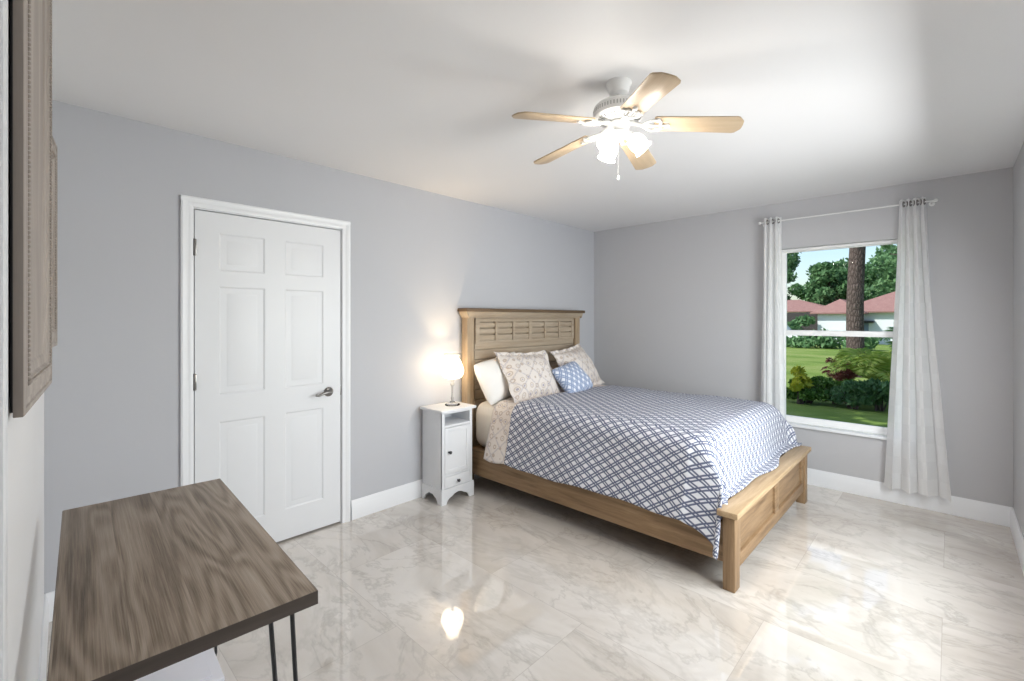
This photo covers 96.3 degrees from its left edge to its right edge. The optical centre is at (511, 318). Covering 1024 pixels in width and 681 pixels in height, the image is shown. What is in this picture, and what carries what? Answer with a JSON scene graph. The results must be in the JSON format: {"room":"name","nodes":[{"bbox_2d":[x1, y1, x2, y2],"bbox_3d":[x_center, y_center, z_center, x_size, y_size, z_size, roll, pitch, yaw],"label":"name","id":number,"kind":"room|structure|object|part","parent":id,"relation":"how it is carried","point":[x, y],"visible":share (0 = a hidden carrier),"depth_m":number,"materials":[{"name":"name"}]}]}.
{"room":"bedroom","nodes":[
{"label":"bedroom","id":0,"kind":"room"},
{"bbox_2d":[8,0,43,680],"bbox_3d":[-1.066,0.195,0.888,0.150,2.464,3.395,0,0,-44],"label":"wall","id":1,"kind":"structure","parent":0,"point":[26,433],"depth_m":1.10,"materials":[{"name":"paint"}]},
{"bbox_2d":[0,0,7,680],"bbox_3d":[-0.324,0.372,0.238,0.026,2.110,0.981,0,0,-44],"label":"door","id":2,"kind":"structure","parent":1,"relation":"in","point":[3,3],"depth_m":0.56,"materials":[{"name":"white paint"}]},
{"bbox_2d":[10,0,51,417],"bbox_3d":[-1.026,-0.382,0.990,0.022,1.102,0.552,0,0,-42],"label":"wooden frame","id":3,"kind":"object","parent":1,"relation":"attached to","point":[30,20],"visible":1,"depth_m":0.83,"materials":[{"name":"brown wood"}]},
{"bbox_3d":[-1.031,-0.382,0.985,0.005,0.902,0.352,0,0,-42],"label":"panel","id":4,"kind":"part","parent":3,"relation":"part of","materials":[{"name":"brown wood"}]},
{"bbox_3d":[-1.020,-0.382,0.995,0.007,1.006,0.456,0,0,-42],"label":"beaded trim","id":5,"kind":"part","parent":3,"relation":"part of","materials":[{"name":"brown wood"}]},
{"bbox_2d":[38,593,48,680],"bbox_3d":[-1.009,1.359,0.948,0.016,0.135,3.391,0,0,-44],"label":"baseboard","id":6,"kind":"structure","parent":1,"relation":"attached to","point":[45,618],"depth_m":1.86,"materials":[{"name":"white paint"}]},
{"bbox_2d":[52,136,57,346],"bbox_3d":[-1.434,-0.251,1.411,0.021,0.685,0.438,0,0,-40],"label":"wooden frame","id":7,"kind":"object","parent":1,"relation":"attached to","point":[54,146],"visible":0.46,"depth_m":1.54,"materials":[{"name":"brown wood"}]},
{"bbox_2d":[44,100,593,593],"bbox_3d":[-0.749,0.195,3.779,0.150,2.464,5.150,0,0,44],"label":"wall","id":8,"kind":"structure","parent":0,"point":[418,257],"depth_m":2.60,"materials":[{"name":"paint"}]},
{"bbox_2d":[46,474,480,621],"bbox_3d":[-0.603,1.359,3.812,0.016,0.135,4.600,0,0,44],"label":"baseboard","id":9,"kind":"structure","parent":8,"relation":"attached to","point":[363,506],"depth_m":3.42,"materials":[{"name":"white paint"}]},
{"bbox_2d":[180,194,350,522],"bbox_3d":[-1.486,0.371,2.885,0.021,2.111,0.986,0,0,44],"label":"trim","id":10,"kind":"structure","parent":8,"relation":"attached to","point":[187,203],"depth_m":2.57,"materials":[{"name":"white paint"}]},
{"bbox_2d":[193,207,341,541],"bbox_3d":[-1.526,0.394,2.924,0.210,2.066,0.896,0,0,44],"label":"door","id":11,"kind":"structure","parent":8,"relation":"in","point":[267,292],"depth_m":2.87,"materials":[{"name":"white paint"}]},
{"bbox_3d":[-1.261,0.499,3.092,0.060,0.064,0.138,0,0,44],"label":"handle","id":12,"kind":"part","parent":11,"relation":"part of","materials":[{"name":"silver metal"}]},
{"bbox_2d":[46,477,1023,680],"bbox_3d":[0.529,1.487,2.557,3.688,0.120,5.150,0,0,44],"label":"floor","id":13,"kind":"structure","parent":0,"point":[499,582],"depth_m":2.35,"materials":[{"name":"tile"}]},
{"bbox_2d":[134,648,224,680],"bbox_3d":[-1.324,1.365,1.665,0.416,0.123,0.356,0,0,-43],"label":"storage bin","id":14,"kind":"object","parent":13,"relation":"on","point":[203,666],"visible":0.48,"depth_m":1.70,"materials":[{"name":"white plastic"}]},
{"bbox_2d":[47,478,317,680],"bbox_3d":[-1.035,1.052,1.382,0.478,0.750,1.102,0,0,-43],"label":"desk","id":15,"kind":"object","parent":13,"relation":"on","point":[148,583],"visible":0.88,"depth_m":1.18,"materials":[{"name":"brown wood"}]},
{"bbox_3d":[-0.574,1.069,1.150,0.096,0.716,0.090,0,0,-43],"label":"hairpin leg","id":16,"kind":"part","parent":15,"relation":"part of","materials":[{"name":"black metal"}]},
{"bbox_2d":[420,401,475,506],"bbox_3d":[-0.511,1.063,3.687,0.286,0.727,0.353,0,0,44],"label":"nightstand","id":17,"kind":"object","parent":13,"relation":"on","point":[446,430],"visible":0.97,"depth_m":3.60,"materials":[{"name":"white paint"}]},
{"bbox_2d":[441,353,463,405],"bbox_3d":[-0.483,0.492,3.718,0.184,0.415,0.184,0,0,44],"label":"bedside lamp","id":18,"kind":"object","parent":17,"relation":"on","point":[452,368],"visible":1,"depth_m":3.66,"materials":[{"name":"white glass"}]},
{"bbox_3d":[-0.483,0.582,3.718,0.034,0.196,0.034,0,0,44],"label":"stem","id":19,"kind":"part","parent":18,"relation":"part of","materials":[{"name":"clear glass"}]},
{"bbox_3d":[-0.483,0.387,3.718,0.184,0.198,0.184,0,0,44],"label":"lamp shade","id":20,"kind":"part","parent":18,"relation":"part of","materials":[{"name":"white fabric"}]},
{"bbox_3d":[-0.500,1.264,3.676,0.203,0.085,0.249,0,0,44],"label":"drawer","id":21,"kind":"part","parent":17,"relation":"part of","materials":[{"name":"white paint"}]},
{"bbox_3d":[-0.433,1.024,3.612,0.017,0.357,0.249,0,0,44],"label":"cabinet door","id":22,"kind":"part","parent":17,"relation":"part of","materials":[{"name":"white paint"}]},
{"bbox_2d":[458,308,810,592],"bbox_3d":[0.940,0.668,3.769,2.278,1.518,1.765,0,0,44],"label":"bed","id":23,"kind":"object","parent":13,"relation":"on","point":[749,515],"visible":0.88,"depth_m":3.27,"materials":[{"name":"brown wood"}]},
{"bbox_3d":[-0.382,0.705,3.972,0.075,1.444,0.080,0,0,44],"label":"headboard post","id":24,"kind":"part","parent":23,"relation":"part of","materials":[{"name":"brown wood"}]},
{"bbox_2d":[476,396,511,446],"bbox_3d":[0.907,0.902,3.786,2.015,0.397,1.534,0,0,44],"label":"mattress","id":25,"kind":"object","parent":23,"relation":"on","point":[484,410],"visible":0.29,"depth_m":3.83,"materials":[{"name":"white fabric"}]},
{"bbox_2d":[474,352,514,404],"bbox_3d":[-0.076,0.512,4.035,0.248,0.407,0.611,0,0,38],"label":"bed pillow","id":26,"kind":"object","parent":25,"relation":"on","point":[493,383],"visible":0.53,"depth_m":3.83,"materials":[{"name":"white fabric"}]},
{"bbox_2d":[484,384,606,473],"bbox_3d":[0.557,0.897,4.119,0.531,0.473,1.737,0,0,44],"label":"coverlet","id":27,"kind":"object","parent":25,"relation":"on","point":[496,444],"visible":0.18,"depth_m":3.65,"materials":[{"name":"beige fabric"}]},
{"bbox_2d":[494,350,562,402],"bbox_3d":[0.168,0.501,4.051,0.652,0.438,0.286,0,0,-42],"label":"pillow sham","id":28,"kind":"object","parent":27,"relation":"on","point":[528,375],"visible":0.93,"depth_m":3.94,"materials":[{"name":"beige fabric"}]},
{"bbox_2d":[550,344,604,384],"bbox_3d":[0.668,0.497,4.610,0.289,0.466,0.708,0,0,33],"label":"pillow sham","id":29,"kind":"object","parent":25,"relation":"on","point":[576,353],"visible":0.61,"depth_m":4.56,"materials":[{"name":"beige fabric"}]},
{"bbox_2d":[504,385,801,559],"bbox_3d":[1.114,0.949,3.571,1.652,0.607,1.803,0,0,44],"label":"quilt","id":30,"kind":"object","parent":25,"relation":"on","point":[682,457],"visible":0.98,"depth_m":3.00,"materials":[{"name":"fabric"}]},
{"bbox_2d":[552,361,592,392],"bbox_3d":[0.558,0.547,4.203,0.235,0.289,0.372,0,0,44],"label":"throw cushion","id":31,"kind":"object","parent":30,"relation":"on","point":[571,377],"visible":0.96,"depth_m":4.13,"materials":[{"name":"blue fabric"}]},
{"bbox_3d":[0.170,-0.035,4.528,0.104,0.053,1.703,0,0,44],"label":"crown moulding","id":32,"kind":"part","parent":23,"relation":"part of","materials":[{"name":"brown wood"}]},
{"bbox_3d":[0.159,0.607,4.539,0.043,1.240,1.507,0,0,44],"label":"headboard","id":33,"kind":"part","parent":23,"relation":"part of","materials":[{"name":"brown wood"}]},
{"bbox_3d":[0.701,0.705,5.104,0.075,1.444,0.080,0,0,44],"label":"headboard post","id":34,"kind":"part","parent":23,"relation":"part of","materials":[{"name":"brown wood"}]},
{"bbox_3d":[0.363,1.181,3.170,2.120,0.212,0.030,0,0,44],"label":"rail","id":35,"kind":"part","parent":23,"relation":"part of","materials":[{"name":"brown wood"}]},
{"bbox_3d":[1.160,1.231,2.428,0.062,0.392,0.080,0,0,44],"label":"leg","id":36,"kind":"part","parent":23,"relation":"part of","materials":[{"name":"brown wood"}]},
{"bbox_3d":[1.710,1.185,3.002,0.040,0.293,1.530,0,0,44],"label":"footboard","id":37,"kind":"part","parent":23,"relation":"part of","materials":[{"name":"brown wood"}]},
{"bbox_3d":[2.259,1.231,3.577,0.062,0.392,0.080,0,0,44],"label":"leg","id":38,"kind":"part","parent":23,"relation":"part of","materials":[{"name":"brown wood"}]},
{"bbox_2d":[52,0,1023,231],"bbox_3d":[0.529,-1.097,2.557,3.688,0.120,5.150,0,0,44],"label":"ceiling","id":39,"kind":"structure","parent":0,"point":[832,97],"depth_m":2.03,"materials":[{"name":"paint"}]},
{"bbox_2d":[512,72,743,180],"bbox_3d":[0.455,-0.823,2.048,0.945,0.428,0.968,0,0,44],"label":"ceiling fan","id":40,"kind":"object","parent":39,"relation":"hanging from","point":[616,113],"visible":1,"depth_m":1.96,"materials":[{"name":"white wood"}]},
{"bbox_3d":[0.171,-0.827,1.887,0.357,0.006,0.112,-7,14,-24],"label":"fan blade","id":41,"kind":"part","parent":40,"relation":"part of","materials":[{"name":"brown wood"}]},
{"bbox_3d":[0.252,-0.827,2.263,0.112,0.006,0.357,-15,4,-42],"label":"fan blade","id":42,"kind":"part","parent":40,"relation":"part of","materials":[{"name":"brown wood"}]},
{"bbox_3d":[0.411,-0.759,1.953,0.085,0.101,0.100,0,0,44],"label":"lamp shade","id":43,"kind":"part","parent":40,"relation":"part of","materials":[{"name":"white glass"}]},
{"bbox_3d":[0.443,-0.759,2.106,0.099,0.101,0.092,0,0,44],"label":"lamp shade","id":44,"kind":"part","parent":40,"relation":"part of","materials":[{"name":"white glass"}]},
{"bbox_3d":[0.421,-0.775,1.965,0.036,0.047,0.046,0,0,44],"label":"bulb","id":45,"kind":"part","parent":40,"relation":"part of","materials":[{"name":"white glass"}]},
{"bbox_2d":[593,98,627,114],"bbox_3d":[0.469,-0.909,2.019,0.221,0.016,0.221,0,0,44],"label":"vent","id":46,"kind":"object","parent":40,"relation":"attached to","point":[606,104],"depth_m":1.93,"materials":[{"name":"white metal"}]},
{"bbox_2d":[598,110,640,127],"bbox_3d":[0.469,-0.872,2.019,0.189,0.012,0.189,0,0,44],"label":"vent","id":47,"kind":"object","parent":40,"relation":"attached to","point":[607,116],"depth_m":1.98,"materials":[{"name":"white metal"}]},
{"bbox_3d":[0.634,-0.827,2.302,0.112,0.006,0.357,-12,-12,28],"label":"fan blade","id":48,"kind":"part","parent":40,"relation":"part of","materials":[{"name":"brown wood"}]},
{"bbox_3d":[0.559,-0.759,2.002,0.098,0.101,0.093,0,0,44],"label":"lamp shade","id":49,"kind":"part","parent":40,"relation":"part of","materials":[{"name":"white glass"}]},
{"bbox_3d":[0.502,-0.827,1.694,0.112,0.006,0.357,11,5,-7],"label":"fan blade","id":50,"kind":"part","parent":40,"relation":"part of","materials":[{"name":"brown wood"}]},
{"bbox_3d":[0.789,-0.827,1.950,0.357,0.006,0.112,6,-10,12],"label":"fan blade","id":51,"kind":"part","parent":40,"relation":"part of","materials":[{"name":"brown wood"}]},
{"bbox_2d":[594,167,1012,506],"bbox_3d":[2.311,0.195,4.312,3.538,2.464,0.150,0,0,44],"label":"wall","id":52,"kind":"structure","parent":0,"point":[678,303],"depth_m":3.91,"materials":[{"name":"paint"}]},
{"bbox_2d":[782,239,897,439],"bbox_3d":[2.741,0.163,3.866,0.915,1.572,0.151,0,0,44],"label":"window","id":53,"kind":"structure","parent":52,"relation":"in","point":[798,421],"depth_m":3.90,"materials":[{"name":"white plastic"}]},
{"bbox_3d":[2.716,0.938,3.841,0.915,0.022,0.081,0,0,44],"label":"sill","id":54,"kind":"part","parent":53,"relation":"part of","materials":[{"name":"white paint"}]},
{"bbox_3d":[2.757,0.510,3.883,0.851,0.810,0.025,0,0,44],"label":"sash","id":55,"kind":"part","parent":53,"relation":"part of","materials":[{"name":"white plastic"}]},
{"bbox_3d":[2.777,-0.233,3.905,0.851,0.749,0.025,0,0,44],"label":"sash","id":56,"kind":"part","parent":53,"relation":"part of","materials":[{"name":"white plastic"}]},
{"bbox_2d":[758,199,937,226],"bbox_3d":[2.691,-0.857,3.774,1.196,0.036,0.103,0,0,44],"label":"curtain rod","id":57,"kind":"object","parent":52,"relation":"attached to","point":[931,202],"visible":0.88,"depth_m":3.66,"materials":[{"name":"white metal"}]},
{"bbox_2d":[761,217,785,452],"bbox_3d":[2.318,0.203,4.079,0.217,2.203,0.086,0,0,44],"label":"curtain","id":58,"kind":"object","parent":57,"relation":"hanging from","point":[772,356],"visible":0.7,"depth_m":4.07,"materials":[{"name":"white fabric"}]},
{"bbox_2d":[884,197,951,502],"bbox_3d":[3.011,0.203,3.415,0.379,2.203,0.110,0,0,44],"label":"curtain","id":59,"kind":"object","parent":57,"relation":"hanging from","point":[916,454],"visible":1,"depth_m":3.42,"materials":[{"name":"white fabric"}]},
{"bbox_2d":[807,468,1012,526],"bbox_3d":[2.200,1.359,4.304,3.388,0.135,0.016,0,0,44],"label":"baseboard","id":60,"kind":"structure","parent":52,"relation":"attached to","point":[997,514],"depth_m":3.48,"materials":[{"name":"white paint"}]},
{"bbox_2d":[1013,142,1023,538],"bbox_3d":[1.756,0.195,1.280,0.150,2.464,5.000,0,0,44],"label":"wall","id":61,"kind":"structure","parent":0,"point":[1018,168],"depth_m":2.85,"materials":[{"name":"paint"}]},
{"bbox_2d":[1010,508,1023,574],"bbox_3d":[1.800,1.359,1.446,0.016,0.135,4.700,0,0,44],"label":"baseboard","id":62,"kind":"structure","parent":61,"relation":"attached to","point":[1018,539],"depth_m":2.81,"materials":[{"name":"white paint"}]},
{"label":"outside","id":63,"kind":"structure","parent":0,"visible":0},
{"bbox_2d":[786,344,891,434],"bbox_3d":[46.000,2.461,52.574,140.000,1.664,130.000,0,0,44],"label":"lawn","id":64,"kind":"structure","parent":63,"point":[813,359],"depth_m":9.09,"materials":[{"name":"green plant"}]},
{"bbox_2d":[787,252,806,300],"bbox_3d":[40.317,-4.585,69.028,7.714,14.521,7.483,0,0,-13],"label":"tree","id":65,"kind":"object","parent":64,"relation":"on","point":[796,289],"visible":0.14,"depth_m":67.20,"materials":[{"name":"green plant"}]},
{"bbox_2d":[788,365,813,403],"bbox_3d":[5.787,1.320,9.146,0.432,0.832,0.515,0,0,44],"label":"croton","id":66,"kind":"object","parent":64,"relation":"on","point":[801,380],"visible":0.95,"depth_m":9.10,"materials":[{"name":"green plant"}]},
{"bbox_2d":[786,335,816,347],"bbox_3d":[20.364,1.575,32.612,2.733,1.437,2.554,0,0,44],"label":"shrub","id":67,"kind":"object","parent":64,"relation":"on","point":[800,341],"visible":0.74,"depth_m":32.05,"materials":[{"name":"green plant"}]},
{"bbox_2d":[787,314,815,329],"bbox_3d":[25.517,0.878,40.844,3.280,2.665,2.021,0,0,-20],"label":"shrub","id":68,"kind":"object","parent":64,"relation":"on","point":[805,320],"visible":0.59,"depth_m":40.44,"materials":[{"name":"green plant"}]},
{"bbox_2d":[786,375,831,403],"bbox_3d":[5.941,1.425,9.245,0.872,0.641,0.828,0,0,25],"label":"shrub","id":69,"kind":"object","parent":64,"relation":"on","point":[817,392],"visible":0.73,"depth_m":9.04,"materials":[{"name":"green plant"}]},
{"bbox_2d":[803,260,847,305],"bbox_3d":[40.147,-2.447,57.700,6.941,10.000,7.153,0,0,0],"label":"tree","id":70,"kind":"object","parent":64,"relation":"on","point":[825,288],"visible":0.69,"depth_m":56.42,"materials":[{"name":"green plant"}]},
{"bbox_2d":[809,328,845,348],"bbox_3d":[22.038,1.456,31.485,3.025,1.709,2.419,0,0,44],"label":"shrub","id":71,"kind":"object","parent":64,"relation":"on","point":[823,342],"visible":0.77,"depth_m":31.21,"materials":[{"name":"green plant"}]},
{"bbox_2d":[822,377,854,404],"bbox_3d":[6.473,1.455,9.137,0.718,0.580,0.640,0,0,44],"label":"shrub","id":72,"kind":"object","parent":64,"relation":"on","point":[834,382],"visible":0.21,"depth_m":9.03,"materials":[{"name":"green plant"}]},
{"bbox_2d":[820,357,857,380],"bbox_3d":[7.062,1.294,9.765,0.821,0.916,0.853,0,0,10],"label":"cordyline","id":73,"kind":"object","parent":64,"relation":"on","point":[849,374],"visible":0.43,"depth_m":9.68,"materials":[{"name":"red plant"}]},
{"bbox_2d":[787,292,894,344],"bbox_3d":[37.158,-0.179,44.771,31.000,5.389,20.200,0,0,44],"label":"house","id":74,"kind":"structure","parent":64,"relation":"on","point":[878,311],"depth_m":40.32,"materials":[{"name":"white paint"}]},
{"bbox_3d":[30.936,1.296,40.433,0.800,1.839,0.050,0,0,44],"label":"door","id":75,"kind":"part","parent":74,"relation":"part of","materials":[{"name":"grey"}]},
{"bbox_2d":[812,257,871,284],"bbox_3d":[55.526,-3.844,77.653,10.783,13.460,9.979,0,0,44],"label":"tree","id":76,"kind":"object","parent":64,"relation":"on","point":[845,263],"visible":0.02,"depth_m":77.11,"materials":[{"name":"green plant"}]},
{"bbox_2d":[827,379,875,408],"bbox_3d":[6.492,1.441,8.758,0.800,0.605,0.636,0,0,44],"label":"shrub","id":77,"kind":"object","parent":64,"relation":"on","point":[855,391],"visible":0.92,"depth_m":8.60,"materials":[{"name":"green plant"}]},
{"bbox_2d":[846,247,865,377],"bbox_3d":[10.959,-4.641,14.106,6.209,13.100,6.854,0,0,44],"label":"pine tree","id":78,"kind":"object","parent":64,"relation":"on","point":[854,300],"visible":0.02,"depth_m":14.05,"materials":[{"name":"brown plant"}]},
{"bbox_2d":[826,347,891,381],"bbox_3d":[7.346,1.175,9.092,1.733,1.145,1.633,0,0,-19],"label":"palm","id":79,"kind":"object","parent":64,"relation":"on","point":[867,365],"visible":0.68,"depth_m":8.90,"materials":[{"name":"green plant"}]},
{"bbox_2d":[841,337,882,349],"bbox_3d":[22.772,1.556,29.699,1.976,1.268,2.463,0,0,6],"label":"shrub","id":80,"kind":"object","parent":64,"relation":"on","point":[870,343],"visible":0.39,"depth_m":28.85,"materials":[{"name":"green plant"}]},
{"bbox_2d":[864,264,882,296],"bbox_3d":[54.673,-3.094,67.582,8.067,11.752,8.102,0,0,44],"label":"tree","id":81,"kind":"object","parent":64,"relation":"on","point":[867,289],"visible":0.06,"depth_m":66.68,"materials":[{"name":"green plant"}]},
{"bbox_2d":[863,377,888,411],"bbox_3d":[6.840,1.411,8.459,0.679,0.662,0.568,0,0,44],"label":"shrub","id":82,"kind":"object","parent":64,"relation":"on","point":[872,384],"visible":0.54,"depth_m":8.42,"materials":[{"name":"green plant"}]},
{"bbox_2d":[864,244,896,300],"bbox_3d":[47.106,-3.543,56.272,8.797,12.323,8.184,0,0,14],"label":"tree","id":83,"kind":"object","parent":64,"relation":"on","point":[879,285],"visible":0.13,"depth_m":56.15,"materials":[{"name":"green plant"}]},
{"bbox_2d":[878,380,889,395],"bbox_3d":[6.938,1.395,8.089,0.798,0.686,0.590,0,0,-29],"label":"shrub","id":84,"kind":"object","parent":64,"relation":"on","point":[884,387],"visible":0.02,"depth_m":8.08,"materials":[{"name":"green plant"}]},
{"bbox_2d":[875,327,892,355],"bbox_3d":[8.403,0.961,9.275,2.122,1.593,1.907,0,0,44],"label":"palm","id":85,"kind":"object","parent":64,"relation":"on","point":[890,328],"visible":0.02,"depth_m":9.62,"materials":[{"name":"green plant"}]},
{"bbox_2d":[878,250,896,295],"bbox_3d":[43.837,-3.167,47.926,9.282,11.343,9.922,0,0,44],"label":"tree","id":86,"kind":"object","parent":64,"relation":"on","point":[889,268],"visible":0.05,"depth_m":49.34,"materials":[{"name":"green plant"}]},
{"bbox_2d":[880,244,896,254],"bbox_3d":[16.542,-1.809,17.242,4.555,7.578,2.319,0,0,29],"label":"oak tree","id":87,"kind":"object","parent":64,"relation":"on","point":[890,245],"visible":0.02,"depth_m":18.67,"materials":[{"name":"green plant"}]},
{"bbox_3d":[16.676,-3.419,17.492,4.611,4.358,2.481,0,0,44],"label":"crown","id":88,"kind":"part","parent":87,"relation":"part of","materials":[{"name":"green plant"}]},
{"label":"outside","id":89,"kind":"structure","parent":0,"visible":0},
{"bbox_3d":[20.356,2.100,40.220,9.600,0.115,9.000,0,0,44],"label":"road","id":90,"kind":"object","parent":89,"visible":0},
{"bbox_2d":[786,325,797,337],"bbox_3d":[21.090,1.241,37.443,4.488,1.719,1.800,0,0,44],"label":"car","id":91,"kind":"object","parent":90,"relation":"on","point":[788,327],"visible":0.02,"depth_m":35.87,"materials":[{"name":"white paint"}]}
]}

